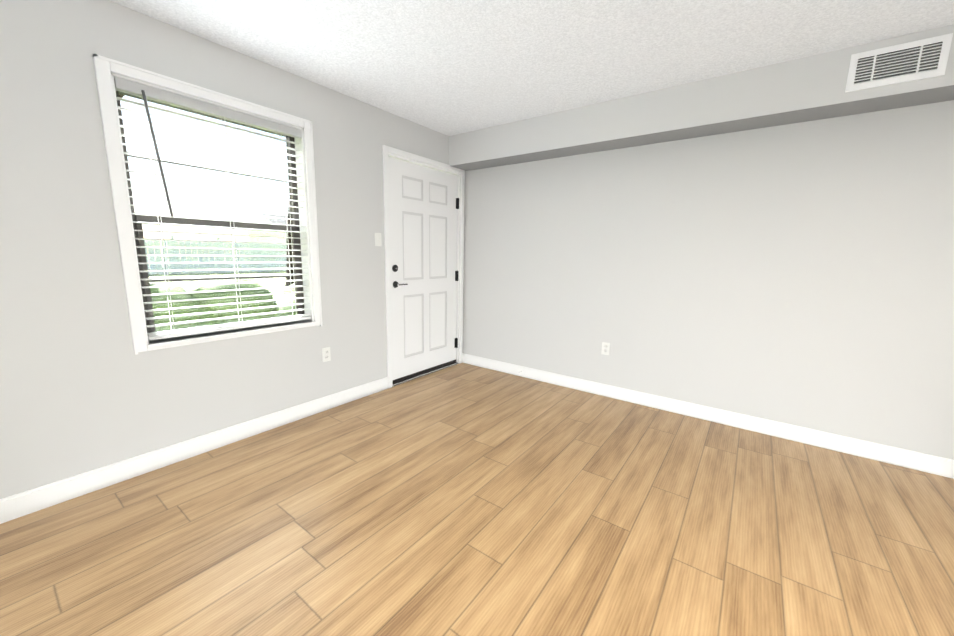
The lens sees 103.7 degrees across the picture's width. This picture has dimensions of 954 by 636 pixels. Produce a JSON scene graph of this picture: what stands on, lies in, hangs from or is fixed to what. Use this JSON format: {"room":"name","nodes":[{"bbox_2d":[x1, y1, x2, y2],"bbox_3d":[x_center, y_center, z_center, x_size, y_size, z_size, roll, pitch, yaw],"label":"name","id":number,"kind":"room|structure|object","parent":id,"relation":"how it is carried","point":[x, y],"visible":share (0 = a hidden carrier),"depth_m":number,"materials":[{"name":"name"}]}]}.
{"room":"empty living room","nodes":[
{"label":"empty living room","id":0,"kind":"room"},
{"bbox_2d":[0,0,464,498],"bbox_3d":[-2.264,-0.271,1.588,0.220,2.440,7.050,8,12,36],"label":"wall","id":1,"kind":"structure","parent":0,"point":[84,388],"depth_m":1.94,"materials":[{"name":"white paint"}]},
{"bbox_2d":[93,54,322,354],"bbox_3d":[-1.575,-0.606,2.385,0.189,1.474,1.096,8,12,36],"label":"window","id":2,"kind":"structure","parent":1,"relation":"in","point":[154,219],"depth_m":2.28,"materials":[{"name":"white metal"}]},
{"bbox_2d":[114,77,310,339],"bbox_3d":[-1.540,-0.597,2.360,0.092,1.342,0.956,8,12,36],"label":"window blind","id":3,"kind":"object","parent":2,"relation":"attached to","point":[145,92],"visible":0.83,"depth_m":2.25,"materials":[{"name":"white plastic"}]},
{"bbox_2d":[0,353,462,523],"bbox_3d":[-2.169,0.885,1.746,0.014,0.112,6.730,8,12,36],"label":"baseboard","id":4,"kind":"structure","parent":1,"relation":"attached to","point":[18,505],"depth_m":2.18,"materials":[{"name":"white wood"}]},
{"bbox_2d":[322,347,330,361],"bbox_3d":[-1.195,0.290,2.973,0.009,0.114,0.070,8,12,36],"label":"electrical outlet","id":5,"kind":"object","parent":1,"relation":"attached to","point":[326,355],"visible":1,"depth_m":2.97,"materials":[{"name":"white plastic"}]},
{"bbox_2d":[375,233,381,245],"bbox_3d":[-0.853,-0.680,3.246,0.016,0.114,0.070,8,12,36],"label":"light switch","id":6,"kind":"object","parent":1,"relation":"attached to","point":[378,240],"visible":1,"depth_m":3.24,"materials":[{"name":"white plastic"}]},
{"bbox_2d":[388,157,458,382],"bbox_3d":[-0.508,-0.448,3.807,0.103,2.066,0.974,8,12,36],"label":"entry door","id":7,"kind":"structure","parent":1,"relation":"in","point":[423,208],"depth_m":3.76,"materials":[{"name":"white wood"}]},
{"bbox_2d":[382,145,464,387],"bbox_3d":[-0.552,-0.478,3.833,0.180,2.160,1.105,8,12,36],"label":"door frame","id":8,"kind":"structure","parent":1,"relation":"attached to","point":[416,159],"depth_m":3.58,"materials":[{"name":"white wood"}]},
{"bbox_2d":[0,363,953,635],"bbox_3d":[1.052,1.051,1.828,5.732,0.120,11.250,8,12,36],"label":"floor","id":9,"kind":"structure","parent":0,"point":[462,499],"depth_m":1.72,"materials":[{"name":"brown wood"}]},
{"bbox_2d":[109,0,953,135],"bbox_3d":[1.100,-1.472,1.398,5.632,0.120,11.150,8,12,36],"label":"ceiling","id":10,"kind":"structure","parent":0,"point":[450,67],"depth_m":2.09,"materials":[{"name":"white paint"}]},
{"bbox_2d":[449,24,953,170],"bbox_3d":[2.185,-1.497,2.886,5.132,0.290,1.390,8,12,36],"label":"soffit","id":11,"kind":"structure","parent":0,"point":[808,88],"depth_m":2.52,"materials":[{"name":"white paint"}]},
{"bbox_2d":[845,33,952,91],"bbox_3d":[2.229,-1.349,1.993,0.365,0.190,0.016,8,12,36],"label":"air vent grille","id":12,"kind":"object","parent":11,"relation":"attached to","point":[912,61],"visible":1,"depth_m":1.98,"materials":[{"name":"white metal"}]},
{"bbox_2d":[462,100,953,459],"bbox_3d":[1.475,-0.316,3.142,3.963,2.150,0.120,8,12,36],"label":"wall","id":13,"kind":"structure","parent":0,"point":[801,274],"depth_m":2.71,"materials":[{"name":"white paint"}]},
{"bbox_2d":[601,342,609,354],"bbox_3d":[1.163,0.277,3.387,0.070,0.114,0.009,8,12,36],"label":"electrical outlet","id":14,"kind":"object","parent":13,"relation":"attached to","point":[605,348],"visible":1,"depth_m":3.38,"materials":[{"name":"white plastic"}]},
{"bbox_2d":[463,353,953,478],"bbox_3d":[1.427,0.698,3.252,3.963,0.112,0.014,8,12,36],"label":"baseboard","id":15,"kind":"structure","parent":13,"relation":"attached to","point":[929,463],"depth_m":2.81,"materials":[{"name":"white wood"}]},
{"label":"outside","id":16,"kind":"structure","parent":0,"visible":0},
{"bbox_2d":[149,259,285,297],"bbox_3d":[-26.629,-2.911,23.680,65.347,0.200,110.000,8,12,36],"label":"ground","id":17,"kind":"structure","parent":16,"point":[240,274],"depth_m":20.36,"materials":[{"name":"grey concrete"}]},
{"bbox_2d":[119,94,294,285],"bbox_3d":[-7.581,-5.843,11.099,19.950,10.570,29.998,8,12,36],"label":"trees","id":18,"kind":"object","parent":17,"relation":"on","point":[289,235],"depth_m":8.72,"materials":[{"name":"green plant"}]},
{"bbox_2d":[144,236,286,273],"bbox_3d":[-14.495,-4.560,27.504,0.160,2.270,27.080,8,12,36],"label":"fence","id":19,"kind":"object","parent":17,"relation":"on","point":[221,253],"depth_m":24.15,"materials":[{"name":"white plastic"}]},
{"bbox_2d":[150,275,296,331],"bbox_3d":[-2.131,-0.344,7.439,2.225,1.166,11.638,8,12,36],"label":"hedge","id":20,"kind":"object","parent":17,"relation":"on","point":[218,308],"depth_m":5.10,"materials":[{"name":"green plant"}]},
{"bbox_2d":[245,214,287,263],"bbox_3d":[-19.147,-9.013,44.197,8.600,5.270,11.600,8,12,36],"label":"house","id":21,"kind":"structure","parent":17,"relation":"on","point":[269,234],"depth_m":39.23,"materials":[{"name":"white"}]}
]}

